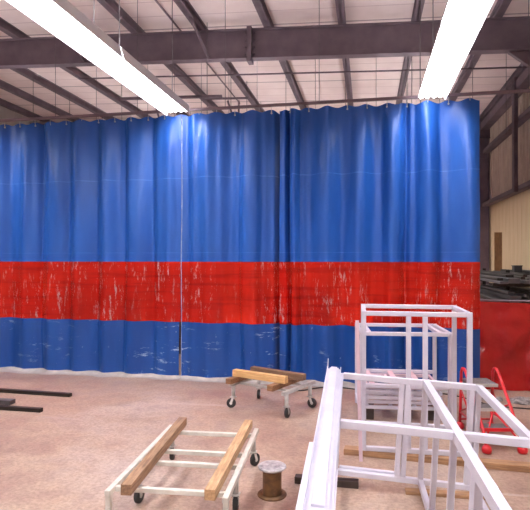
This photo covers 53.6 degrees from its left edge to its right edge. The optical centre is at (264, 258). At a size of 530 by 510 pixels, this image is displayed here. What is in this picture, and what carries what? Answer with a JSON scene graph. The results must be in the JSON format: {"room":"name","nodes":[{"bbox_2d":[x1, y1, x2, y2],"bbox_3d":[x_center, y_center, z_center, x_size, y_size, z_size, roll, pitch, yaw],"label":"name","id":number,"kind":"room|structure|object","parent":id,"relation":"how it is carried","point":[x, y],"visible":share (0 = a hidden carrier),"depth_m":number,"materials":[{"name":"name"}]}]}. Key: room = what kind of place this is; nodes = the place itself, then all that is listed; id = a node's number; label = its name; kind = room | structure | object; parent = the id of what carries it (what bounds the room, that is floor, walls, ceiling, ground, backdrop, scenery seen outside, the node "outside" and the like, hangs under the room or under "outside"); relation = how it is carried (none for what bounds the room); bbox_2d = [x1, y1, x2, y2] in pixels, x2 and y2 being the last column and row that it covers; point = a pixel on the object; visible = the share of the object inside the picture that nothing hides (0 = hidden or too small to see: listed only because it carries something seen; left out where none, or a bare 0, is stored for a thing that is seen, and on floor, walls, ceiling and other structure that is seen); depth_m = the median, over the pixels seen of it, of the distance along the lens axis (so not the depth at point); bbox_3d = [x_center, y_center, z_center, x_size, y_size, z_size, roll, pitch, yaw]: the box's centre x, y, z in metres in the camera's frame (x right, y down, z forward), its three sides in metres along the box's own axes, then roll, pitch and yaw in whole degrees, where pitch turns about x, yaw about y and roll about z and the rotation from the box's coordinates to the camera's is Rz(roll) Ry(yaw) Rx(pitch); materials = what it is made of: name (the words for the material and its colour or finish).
{"room":"metal workshop","nodes":[
{"label":"metal workshop","id":0,"kind":"room"},
{"bbox_2d":[0,106,39,125],"bbox_3d":[-11.266,-1.800,10.696,0.200,7.600,34.700,0,0,11],"label":"wall","id":1,"kind":"structure","parent":0,"point":[5,113],"depth_m":19.56,"materials":[{"name":"beige metal"}]},
{"bbox_2d":[0,354,529,509],"bbox_3d":[-2.824,2.100,9.055,17.400,0.200,35.100,0,0,11],"label":"floor","id":2,"kind":"structure","parent":0,"point":[63,456],"depth_m":5.72,"materials":[{"name":"concrete"}]},
{"bbox_2d":[0,398,15,404],"bbox_3d":[-3.720,1.970,7.280,0.500,0.060,0.120,0,0,11],"label":"steel offcut","id":3,"kind":"object","parent":2,"relation":"on","point":[3,401],"visible":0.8,"depth_m":7.20,"materials":[{"name":"grey metal"}]},
{"bbox_2d":[0,405,42,412],"bbox_3d":[-4.260,1.975,7.140,2.738,0.050,0.070,0,0,12],"label":"bar","id":4,"kind":"object","parent":2,"relation":"on","point":[2,407],"visible":1,"depth_m":6.89,"materials":[{"name":"black metal"}]},
{"bbox_2d":[0,388,71,396],"bbox_3d":[-4.510,1.975,8.020,3.473,0.050,0.071,0,0,13],"label":"bar","id":5,"kind":"object","parent":2,"relation":"on","point":[2,390],"visible":1,"depth_m":7.73,"materials":[{"name":"black metal"}]},
{"bbox_2d":[104,425,259,509],"bbox_3d":[-0.597,1.831,4.473,0.922,0.343,1.551,0,0,7],"label":"wheeled cart","id":6,"kind":"object","parent":2,"relation":"on","point":[232,489],"visible":0.91,"depth_m":4.27,"materials":[{"name":"beige paint"}]},
{"bbox_2d":[121,417,186,495],"bbox_3d":[-0.898,1.620,4.465,0.078,0.078,1.580,0,0,6],"label":"wood beam","id":7,"kind":"structure","parent":6,"relation":"on","point":[135,478],"depth_m":4.18,"materials":[{"name":"brown wood"}]},
{"bbox_2d":[204,420,251,500],"bbox_3d":[-0.270,1.621,4.389,0.076,0.076,1.590,0,0,8],"label":"wood beam","id":8,"kind":"structure","parent":6,"relation":"on","point":[217,480],"depth_m":4.08,"materials":[{"name":"brown wood"}]},
{"bbox_2d":[30,119,489,283],"bbox_3d":[-0.887,-1.669,19.019,17.000,7.337,0.200,0,0,11],"label":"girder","id":9,"kind":"object","parent":2,"relation":"on","point":[484,135],"visible":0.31,"depth_m":17.42,"materials":[{"name":"metal"}]},
{"bbox_2d":[0,16,529,68],"bbox_3d":[-2.330,-1.669,11.598,17.000,7.337,0.240,0,0,11],"label":"girder","id":10,"kind":"object","parent":2,"relation":"on","point":[499,35],"visible":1,"depth_m":11.08,"materials":[{"name":"metal"}]},
{"bbox_2d":[189,17,209,60],"bbox_3d":[-1.376,-4.645,11.030,0.060,0.735,0.800,0,0,27],"label":"brace","id":11,"kind":"object","parent":10,"relation":"attached to","point":[190,18],"visible":0.81,"depth_m":11.00,"materials":[{"name":"paint"}]},
{"bbox_2d":[257,460,286,501],"bbox_3d":[0.060,1.871,4.450,0.250,0.257,0.250,0,0,11],"label":"spool","id":12,"kind":"object","parent":2,"relation":"on","point":[272,491],"visible":1,"depth_m":4.38,"materials":[{"name":"brown wood"}]},
{"bbox_2d":[227,379,316,417],"bbox_3d":[0.100,1.827,7.084,1.026,0.345,0.810,0,0,34],"label":"wheeled cart","id":13,"kind":"object","parent":2,"relation":"on","point":[231,402],"visible":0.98,"depth_m":7.04,"materials":[{"name":"paint"}]},
{"bbox_2d":[226,376,247,383],"bbox_3d":[-0.313,1.618,7.189,0.085,0.070,0.620,0,0,34],"label":"wood block","id":14,"kind":"object","parent":13,"relation":"on","point":[231,380],"visible":0.49,"depth_m":7.00,"materials":[{"name":"brown wood"}]},
{"bbox_2d":[232,369,287,383],"bbox_3d":[-0.073,1.537,6.893,0.820,0.088,0.090,0,0,33],"label":"board","id":15,"kind":"object","parent":14,"relation":"on","point":[255,375],"visible":1,"depth_m":6.84,"materials":[{"name":"brown wood"}]},
{"bbox_2d":[250,366,305,380],"bbox_3d":[0.166,1.541,7.094,0.860,0.080,0.090,0,0,36],"label":"board","id":16,"kind":"object","parent":14,"relation":"on","point":[291,375],"visible":0.76,"depth_m":7.00,"materials":[{"name":"brown wood"}]},
{"bbox_2d":[267,379,299,391],"bbox_3d":[0.284,1.618,6.893,0.085,0.070,0.800,0,0,34],"label":"wood block","id":17,"kind":"object","parent":13,"relation":"on","point":[272,387],"visible":0.52,"depth_m":6.67,"materials":[{"name":"brown wood"}]},
{"bbox_2d":[295,474,358,488],"bbox_3d":[0.545,1.970,4.655,0.561,0.060,0.080,0,0,11],"label":"timber","id":18,"kind":"object","parent":2,"relation":"on","point":[353,483],"visible":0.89,"depth_m":4.59,"materials":[{"name":"black wood"}]},
{"bbox_2d":[355,320,362,461],"bbox_3d":[0.938,1.310,5.235,0.046,1.388,0.121,0,0,-20],"label":"bar","id":19,"kind":"object","parent":2,"relation":"on","point":[356,321],"visible":1,"depth_m":5.22,"materials":[{"name":"metal"}]},
{"bbox_2d":[366,403,373,419],"bbox_3d":[1.345,1.930,6.741,0.100,0.140,0.400,0,0,11],"label":"wood block","id":20,"kind":"object","parent":2,"relation":"on","point":[369,412],"visible":0.53,"depth_m":6.54,"materials":[{"name":"wood"}]},
{"bbox_2d":[366,394,433,410],"bbox_3d":[1.750,1.838,6.824,0.920,0.040,0.720,0,0,6],"label":"frame","id":21,"kind":"object","parent":20,"relation":"on","point":[389,406],"visible":0.39,"depth_m":6.49,"materials":[{"name":"white metal"}]},
{"bbox_2d":[366,388,432,404],"bbox_3d":[1.753,1.776,6.841,0.920,0.040,0.720,0,0,6],"label":"frame","id":22,"kind":"object","parent":21,"relation":"on","point":[413,402],"visible":0.3,"depth_m":6.52,"materials":[{"name":"white metal"}]},
{"bbox_2d":[366,383,442,400],"bbox_3d":[1.747,1.714,6.809,0.920,0.040,0.720,0,0,6],"label":"frame","id":23,"kind":"object","parent":22,"relation":"on","point":[390,397],"visible":0.35,"depth_m":6.48,"materials":[{"name":"white metal"}]},
{"bbox_2d":[366,379,441,395],"bbox_3d":[1.749,1.652,6.818,0.920,0.040,0.720,0,0,6],"label":"frame","id":24,"kind":"object","parent":23,"relation":"on","point":[413,392],"visible":0.38,"depth_m":6.48,"materials":[{"name":"white metal"}]},
{"bbox_2d":[366,373,436,389],"bbox_3d":[1.754,1.590,6.843,0.920,0.040,0.720,0,0,6],"label":"frame","id":25,"kind":"object","parent":24,"relation":"on","point":[380,374],"visible":0.29,"depth_m":7.14,"materials":[{"name":"metal"}]},
{"bbox_2d":[355,323,451,414],"bbox_3d":[1.755,1.445,6.820,1.100,1.118,0.928,0,0,6],"label":"metal frame","id":26,"kind":"object","parent":2,"relation":"on","point":[437,331],"visible":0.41,"depth_m":6.60,"materials":[{"name":"white metal"}]},
{"bbox_2d":[298,387,529,409],"bbox_3d":[2.012,1.991,7.703,3.482,0.018,0.504,0,0,18],"label":"cable","id":27,"kind":"object","parent":2,"relation":"on","point":[316,387],"visible":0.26,"depth_m":7.74,"materials":[{"name":"black rubber"}]},
{"bbox_2d":[428,405,433,420],"bbox_3d":[2.080,1.930,6.699,0.100,0.140,0.400,0,0,11],"label":"wood block","id":28,"kind":"object","parent":2,"relation":"on","point":[430,413],"visible":0.28,"depth_m":6.50,"materials":[{"name":"black wood"}]},
{"bbox_2d":[344,445,529,472],"bbox_3d":[1.910,1.970,5.120,2.261,0.060,0.121,0,0,15],"label":"timber","id":29,"kind":"object","parent":2,"relation":"on","point":[496,464],"visible":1,"depth_m":5.11,"materials":[{"name":"brown wood"}]},
{"bbox_2d":[361,304,472,456],"bbox_3d":[1.575,1.231,5.641,1.065,1.418,0.888,0,0,10],"label":"metal frame","id":30,"kind":"object","parent":29,"relation":"on","point":[457,311],"visible":0.65,"depth_m":5.26,"materials":[{"name":"white metal"}]},
{"bbox_2d":[405,488,484,499],"bbox_3d":[1.520,1.985,4.440,0.648,0.030,0.080,0,0,9],"label":"timber","id":31,"kind":"object","parent":2,"relation":"on","point":[409,491],"visible":0.62,"depth_m":4.43,"materials":[{"name":"brown wood"}]},
{"bbox_2d":[333,372,529,509],"bbox_3d":[0.995,1.478,3.199,1.253,0.964,2.842,0,0,9],"label":"metal frame","id":32,"kind":"object","parent":31,"relation":"on","point":[477,480],"visible":0.93,"depth_m":3.85,"materials":[{"name":"white metal"}]},
{"bbox_2d":[295,358,340,509],"bbox_3d":[0.371,0.948,3.186,0.147,0.130,2.980,0,0,9],"label":"channel","id":33,"kind":"object","parent":32,"relation":"on","point":[316,492],"visible":1,"depth_m":2.56,"materials":[{"name":"white metal"}]},
{"bbox_2d":[481,396,502,401],"bbox_3d":[3.214,1.969,7.448,0.321,0.062,0.221,0,0,11],"label":"plastic wrap","id":34,"kind":"object","parent":2,"relation":"on","point":[498,398],"visible":0.31,"depth_m":7.40,"materials":[{"name":"plastic"}]},
{"bbox_2d":[457,367,527,453],"bbox_3d":[2.472,1.625,5.804,0.470,0.751,0.912,0,0,1],"label":"step ladder","id":35,"kind":"object","parent":2,"relation":"on","point":[490,426],"visible":0.66,"depth_m":5.80,"materials":[{"name":"red metal"}]},
{"bbox_2d":[494,232,501,270],"bbox_3d":[6.559,0.625,14.770,0.200,2.750,0.040,0,0,11],"label":"board","id":36,"kind":"object","parent":2,"relation":"on","point":[497,235],"visible":0.44,"depth_m":14.76,"materials":[{"name":"brown wood"}]},
{"bbox_2d":[480,298,529,390],"bbox_3d":[4.351,1.300,7.788,2.370,1.400,0.139,0,0,11],"label":"screen","id":37,"kind":"object","parent":2,"relation":"on","point":[504,327],"visible":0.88,"depth_m":7.92,"materials":[{"name":"fabric"}]},
{"bbox_2d":[480,268,529,302],"bbox_3d":[5.403,1.125,11.786,1.610,1.750,4.900,0,0,11],"label":"storage rack","id":38,"kind":"object","parent":2,"relation":"on","point":[507,286],"visible":0.12,"depth_m":9.52,"materials":[{"name":"black metal"}]},
{"bbox_2d":[480,292,505,301],"bbox_3d":[4.789,0.759,12.059,0.200,0.040,5.057,0,0,11],"label":"bar","id":39,"kind":"object","parent":38,"relation":"on","point":[484,295],"visible":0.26,"depth_m":10.30,"materials":[{"name":"grey metal"}]},
{"bbox_2d":[480,278,508,283],"bbox_3d":[4.713,0.419,11.823,0.140,0.040,5.296,0,0,11],"label":"bar","id":40,"kind":"object","parent":38,"relation":"on","point":[482,279],"visible":0.42,"depth_m":9.69,"materials":[{"name":"grey metal"}]},
{"bbox_2d":[480,275,502,280],"bbox_3d":[4.669,0.367,11.597,0.098,0.050,4.237,0,0,11],"label":"bar","id":41,"kind":"object","parent":40,"relation":"on","point":[481,276],"visible":0.42,"depth_m":9.97,"materials":[{"name":"grey metal"}]},
{"bbox_2d":[480,274,519,283],"bbox_3d":[4.955,0.394,11.960,0.200,0.090,5.236,0,0,11],"label":"bar","id":42,"kind":"object","parent":38,"relation":"on","point":[510,280],"visible":0.36,"depth_m":9.40,"materials":[{"name":"grey metal"}]},
{"bbox_2d":[480,271,513,277],"bbox_3d":[4.912,0.317,11.741,0.140,0.050,4.189,0,0,11],"label":"bar","id":43,"kind":"object","parent":42,"relation":"on","point":[481,272],"visible":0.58,"depth_m":10.38,"materials":[{"name":"grey metal"}]},
{"bbox_2d":[480,287,520,302],"bbox_3d":[4.943,0.719,11.704,0.180,0.120,4.704,0,0,11],"label":"bar","id":44,"kind":"object","parent":38,"relation":"on","point":[483,290],"visible":0.52,"depth_m":10.03,"materials":[{"name":"grey metal"}]},
{"bbox_2d":[480,284,514,293],"bbox_3d":[4.910,0.627,11.537,0.126,0.050,3.763,0,0,11],"label":"bar","id":45,"kind":"object","parent":44,"relation":"on","point":[481,285],"visible":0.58,"depth_m":10.56,"materials":[{"name":"grey metal"}]},
{"bbox_2d":[486,284,529,297],"bbox_3d":[5.601,0.734,11.991,0.100,0.090,5.556,0,0,11],"label":"bar","id":46,"kind":"object","parent":38,"relation":"on","point":[528,294],"visible":0.17,"depth_m":11.35,"materials":[{"name":"black metal"}]},
{"bbox_2d":[489,283,529,292],"bbox_3d":[5.552,0.657,11.740,0.070,0.050,4.444,0,0,11],"label":"bar","id":47,"kind":"object","parent":46,"relation":"on","point":[512,288],"visible":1,"depth_m":11.23,"materials":[{"name":"black metal"}]},
{"bbox_2d":[495,271,529,274],"bbox_3d":[5.817,0.379,11.812,0.100,0.120,5.489,0,0,11],"label":"bar","id":48,"kind":"object","parent":38,"relation":"on","point":[495,271],"visible":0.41,"depth_m":12.41,"materials":[{"name":"grey metal"}]},
{"bbox_2d":[500,269,529,273],"bbox_3d":[5.770,0.287,11.568,0.070,0.050,4.391,0,0,11],"label":"bar","id":49,"kind":"object","parent":48,"relation":"on","point":[500,269],"visible":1,"depth_m":11.98,"materials":[{"name":"grey metal"}]},
{"bbox_2d":[511,265,522,271],"bbox_3d":[5.546,0.215,11.554,0.176,0.150,0.216,0,0,11],"label":"crate","id":50,"kind":"object","parent":38,"relation":"on","point":[515,268],"visible":1,"depth_m":11.46,"materials":[{"name":"black plastic"}]},
{"bbox_2d":[520,279,529,283],"bbox_3d":[5.102,0.409,11.714,0.100,0.060,5.118,0,0,11],"label":"bar","id":51,"kind":"object","parent":38,"relation":"on","point":[521,281],"visible":0.29,"depth_m":9.25,"materials":[{"name":"grey metal"}]},
{"bbox_2d":[513,276,524,279],"bbox_3d":[5.061,0.347,11.506,0.070,0.050,4.094,0,0,11],"label":"bar","id":52,"kind":"object","parent":51,"relation":"on","point":[519,277],"visible":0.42,"depth_m":9.61,"materials":[{"name":"grey metal"}]},
{"bbox_2d":[521,297,529,302],"bbox_3d":[5.082,0.734,11.605,0.070,0.090,5.201,0,0,11],"label":"bar","id":53,"kind":"object","parent":38,"relation":"on","point":[522,298],"visible":0.1,"depth_m":9.30,"materials":[{"name":"grey metal"}]},
{"bbox_2d":[515,292,526,296],"bbox_3d":[5.040,0.657,11.389,0.049,0.050,4.161,0,0,11],"label":"bar","id":54,"kind":"object","parent":53,"relation":"on","point":[516,293],"visible":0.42,"depth_m":9.53,"materials":[{"name":"black metal"}]},
{"bbox_3d":[5.291,0.394,11.997,0.100,0.090,5.047,0,0,11],"label":"bar","id":55,"kind":"object","parent":38,"relation":"on","visible":0},
{"bbox_2d":[480,270,526,276],"bbox_3d":[5.252,0.317,11.796,0.070,0.050,4.038,0,0,11],"label":"bar","id":56,"kind":"object","parent":55,"relation":"on","point":[514,274],"visible":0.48,"depth_m":10.70,"materials":[{"name":"grey metal"}]},
{"bbox_2d":[509,396,529,404],"bbox_3d":[3.619,1.956,7.297,0.481,0.087,0.324,0,0,11],"label":"plastic wrap","id":57,"kind":"object","parent":2,"relation":"on","point":[518,399],"visible":0.98,"depth_m":7.25,"materials":[{"name":"white plastic"}]},
{"bbox_2d":[0,0,529,153],"bbox_3d":[-2.824,-5.250,9.055,17.400,0.871,35.100,0,0,11],"label":"ceiling","id":58,"kind":"structure","parent":0,"point":[267,89],"depth_m":13.88,"materials":[{"name":"white metal"}]},
{"bbox_2d":[0,98,53,122],"bbox_3d":[-10.579,-5.412,10.563,0.150,0.200,34.700,0,0,11],"label":"roof beam","id":59,"kind":"structure","parent":58,"relation":"attached to","point":[3,103],"depth_m":19.05,"materials":[{"name":"metal"}]},
{"bbox_2d":[0,80,79,121],"bbox_3d":[-9.205,-5.353,10.296,0.150,0.200,34.700,0,0,11],"label":"roof beam","id":60,"kind":"structure","parent":58,"relation":"attached to","point":[4,85],"depth_m":17.56,"materials":[{"name":"metal"}]},
{"bbox_2d":[5,0,122,61],"bbox_3d":[-2.098,-3.550,5.033,0.422,2.400,2.400,0,0,11],"label":"strip light","id":61,"kind":"object","parent":58,"relation":"hanging from","point":[60,18],"visible":1,"depth_m":5.43,"materials":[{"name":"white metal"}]},
{"bbox_2d":[11,68,116,119],"bbox_3d":[-7.732,-5.290,10.009,0.150,0.200,34.700,0,0,11],"label":"roof beam","id":62,"kind":"structure","parent":58,"relation":"attached to","point":[25,72],"depth_m":16.44,"materials":[{"name":"metal"}]},
{"bbox_2d":[0,17,181,142],"bbox_3d":[-6.260,-5.227,9.723,0.150,0.200,34.700,0,0,11],"label":"roof beam","id":63,"kind":"structure","parent":58,"relation":"attached to","point":[7,28],"depth_m":15.20,"materials":[{"name":"metal"}]},
{"bbox_2d":[96,66,96,119],"bbox_3d":[-4.189,-4.158,13.039,0.010,2.200,0.009,0,0,11],"label":"hanging wire","id":64,"kind":"object","parent":58,"relation":"hanging from","point":[96,66],"visible":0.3,"depth_m":13.04,"materials":[{"name":"metal"}]},
{"bbox_2d":[92,0,190,115],"bbox_3d":[-1.637,-3.550,7.408,0.422,2.400,2.400,0,0,11],"label":"strip light","id":65,"kind":"object","parent":58,"relation":"hanging from","point":[128,71],"visible":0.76,"depth_m":7.12,"materials":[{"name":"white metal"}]},
{"bbox_2d":[97,0,224,113],"bbox_3d":[-3.374,-5.104,9.162,0.150,0.200,34.700,0,0,11],"label":"roof beam","id":66,"kind":"structure","parent":58,"relation":"attached to","point":[111,6],"depth_m":11.71,"materials":[{"name":"metal"}]},
{"bbox_2d":[120,95,221,99],"bbox_3d":[-2.921,-4.968,16.154,3.303,0.213,0.100,0,0,11],"label":"pipe","id":67,"kind":"object","parent":66,"relation":"attached to","point":[185,96],"visible":0.69,"depth_m":16.00,"materials":[{"name":"metal"}]},
{"bbox_2d":[175,112,188,118],"bbox_3d":[-4.787,-5.164,9.437,0.150,0.200,34.700,0,0,11],"label":"roof purlin","id":68,"kind":"structure","parent":58,"relation":"attached to","point":[176,113],"depth_m":18.68,"materials":[{"name":"paint"}]},
{"bbox_2d":[154,0,237,100],"bbox_3d":[-2.211,-5.062,9.904,0.040,0.040,14.600,0,0,11],"label":"conduit","id":69,"kind":"object","parent":58,"relation":"attached to","point":[156,1],"visible":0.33,"depth_m":11.47,"materials":[{"name":"metal"}]},
{"bbox_2d":[201,63,201,112],"bbox_3d":[-1.519,-4.044,12.520,0.010,2.200,0.009,0,0,11],"label":"hanging wire","id":70,"kind":"object","parent":58,"relation":"hanging from","point":[201,63],"visible":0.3,"depth_m":12.52,"materials":[{"name":"metal"}]},
{"bbox_2d":[173,0,264,111],"bbox_3d":[-1.901,-5.041,8.876,0.150,0.200,34.700,0,0,11],"label":"roof beam","id":71,"kind":"structure","parent":58,"relation":"attached to","point":[187,9],"depth_m":13.47,"materials":[{"name":"metal"}]},
{"bbox_2d":[200,97,247,99],"bbox_3d":[-1.254,-4.934,16.136,1.503,0.133,0.070,0,0,11],"label":"bar","id":72,"kind":"object","parent":71,"relation":"attached to","point":[222,98],"visible":0.81,"depth_m":16.11,"materials":[{"name":"paint"}]},
{"bbox_2d":[79,66,526,79],"bbox_3d":[0.632,-4.855,13.732,12.002,0.548,0.044,0,0,11],"label":"rod","id":73,"kind":"object","parent":71,"relation":"attached to","point":[521,66],"visible":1,"depth_m":13.61,"materials":[{"name":"paint"}]},
{"bbox_2d":[0,0,529,121],"bbox_3d":[-0.971,-3.907,8.736,12.560,2.863,0.060,0,0,11],"label":"track","id":74,"kind":"object","parent":58,"relation":"hanging from","point":[225,107],"visible":0.92,"depth_m":8.56,"materials":[{"name":"metal"}]},
{"bbox_2d":[0,114,181,379],"bbox_3d":[-4.177,-0.233,9.331,5.638,4.459,0.407,0,0,11],"label":"curtain","id":75,"kind":"object","parent":74,"relation":"hanging from","point":[91,212],"visible":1,"depth_m":9.11,"materials":[{"name":"blue fabric"}]},
{"bbox_2d":[179,107,279,383],"bbox_3d":[-0.527,-0.233,8.597,1.800,4.459,0.484,0,0,-1],"label":"curtain","id":76,"kind":"object","parent":74,"relation":"hanging from","point":[230,318],"visible":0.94,"depth_m":8.62,"materials":[{"name":"blue fabric"}]},
{"bbox_2d":[279,96,479,393],"bbox_3d":[1.734,-0.235,8.191,3.062,4.461,0.404,0,0,11],"label":"curtain","id":77,"kind":"object","parent":74,"relation":"hanging from","point":[380,204],"visible":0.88,"depth_m":8.24,"materials":[{"name":"blue fabric"}]},
{"bbox_2d":[252,0,306,109],"bbox_3d":[-0.429,-4.978,8.590,0.150,0.200,34.700,0,0,11],"label":"beam","id":78,"kind":"structure","parent":58,"relation":"attached to","point":[260,6],"depth_m":13.16,"materials":[{"name":"metal"}]},
{"bbox_2d":[315,59,315,108],"bbox_3d":[1.151,-3.930,12.001,0.010,2.200,0.009,0,0,11],"label":"hanging wire","id":79,"kind":"object","parent":58,"relation":"hanging from","point":[315,59],"visible":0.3,"depth_m":12.00,"materials":[{"name":"metal"}]},
{"bbox_2d":[335,0,352,105],"bbox_3d":[1.093,-4.913,8.294,0.150,0.200,34.700,0,0,11],"label":"beam","id":80,"kind":"structure","parent":58,"relation":"attached to","point":[340,6],"depth_m":12.73,"materials":[{"name":"metal"}]},
{"bbox_2d":[345,58,345,104],"bbox_3d":[1.819,-3.901,11.871,0.010,2.200,0.009,0,0,11],"label":"hanging wire","id":81,"kind":"object","parent":58,"relation":"hanging from","point":[345,58],"visible":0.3,"depth_m":11.87,"materials":[{"name":"metal"}]},
{"bbox_2d":[401,71,406,102],"bbox_3d":[3.584,-3.350,13.565,0.422,2.400,2.400,0,0,11],"label":"hanging wire","id":82,"kind":"object","parent":58,"relation":"hanging from","point":[406,71],"visible":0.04,"depth_m":12.68,"materials":[{"name":"grey metal"}]},
{"bbox_2d":[407,57,407,102],"bbox_3d":[3.154,-3.844,11.612,0.010,2.200,0.009,0,0,11],"label":"hanging wire","id":83,"kind":"object","parent":58,"relation":"hanging from","point":[407,57],"visible":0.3,"depth_m":11.61,"materials":[{"name":"metal"}]},
{"bbox_2d":[396,0,424,103],"bbox_3d":[2.545,-4.851,8.011,0.150,0.200,34.700,0,0,11],"label":"beam","id":84,"kind":"structure","parent":58,"relation":"attached to","point":[416,9],"depth_m":12.76,"materials":[{"name":"metal"}]},
{"bbox_2d":[416,0,478,101],"bbox_3d":[2.241,-3.550,6.655,0.422,2.400,2.400,0,0,11],"label":"strip light","id":85,"kind":"object","parent":84,"relation":"hanging from","point":[448,39],"visible":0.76,"depth_m":6.32,"materials":[{"name":"white plastic"}]},
{"bbox_2d":[437,0,494,34],"bbox_3d":[1.779,-3.550,4.279,0.422,2.400,2.400,0,0,11],"label":"strip light","id":86,"kind":"object","parent":84,"relation":"hanging from","point":[457,10],"visible":1,"depth_m":5.13,"materials":[{"name":"white plastic"}]},
{"bbox_2d":[411,56,411,103],"label":"hanging wire","id":87,"kind":"object","parent":58,"relation":"hanging from","point":[411,56],"depth_m":11.11,"materials":[{"name":"grey metal"}]},
{"bbox_2d":[420,3,420,89],"label":"hanging wire","id":88,"kind":"object","parent":58,"relation":"hanging from","point":[420,58],"depth_m":9.34,"materials":[{"name":"grey metal"}]},
{"bbox_2d":[472,55,472,98],"bbox_3d":[4.489,-3.787,11.352,0.010,2.200,0.009,0,0,11],"label":"hanging wire","id":89,"kind":"object","parent":58,"relation":"hanging from","point":[472,55],"visible":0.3,"depth_m":11.35,"materials":[{"name":"metal"}]},
{"bbox_2d":[449,0,511,100],"bbox_3d":[4.047,-4.786,7.720,0.150,0.200,34.700,0,0,11],"label":"roof beam","id":90,"kind":"structure","parent":58,"relation":"attached to","point":[501,6],"depth_m":12.65,"materials":[{"name":"metal"}]},
{"bbox_2d":[479,63,525,118],"bbox_3d":[5.323,-4.732,7.471,0.150,0.200,34.700,0,0,11],"label":"beam","id":91,"kind":"structure","parent":58,"relation":"attached to","point":[518,71],"depth_m":14.92,"materials":[{"name":"metal"}]},
{"bbox_2d":[489,86,529,287],"bbox_3d":[5.607,-1.475,7.452,0.235,6.950,34.770,0,0,11],"label":"wall","id":92,"kind":"structure","parent":0,"point":[510,216],"depth_m":14.91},
{"bbox_2d":[481,67,529,129],"bbox_3d":[5.350,-4.400,7.466,0.255,0.240,34.700,0,0,11],"label":"strut","id":93,"kind":"object","parent":92,"relation":"attached to","point":[505,102],"visible":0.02,"depth_m":14.73,"materials":[{"name":"paint"}]},
{"bbox_2d":[512,77,517,192],"bbox_3d":[6.356,-3.150,13.332,0.110,2.900,0.200,0,0,11],"label":"wall post","id":94,"kind":"object","parent":93,"relation":"attached to","point":[514,95],"visible":0.96,"depth_m":13.29,"materials":[{"name":"metal"}]},
{"bbox_2d":[482,180,529,206],"bbox_3d":[5.382,-1.800,7.460,0.200,0.120,34.700,0,0,11],"label":"beam","id":95,"kind":"structure","parent":92,"relation":"attached to","point":[525,186],"depth_m":14.62,"materials":[{"name":"metal"}]},
{"bbox_2d":[483,106,529,153],"bbox_3d":[5.382,-3.550,7.460,0.200,0.120,34.700,0,0,11],"label":"beam","id":96,"kind":"structure","parent":92,"relation":"attached to","point":[524,116],"depth_m":14.72,"materials":[{"name":"metal"}]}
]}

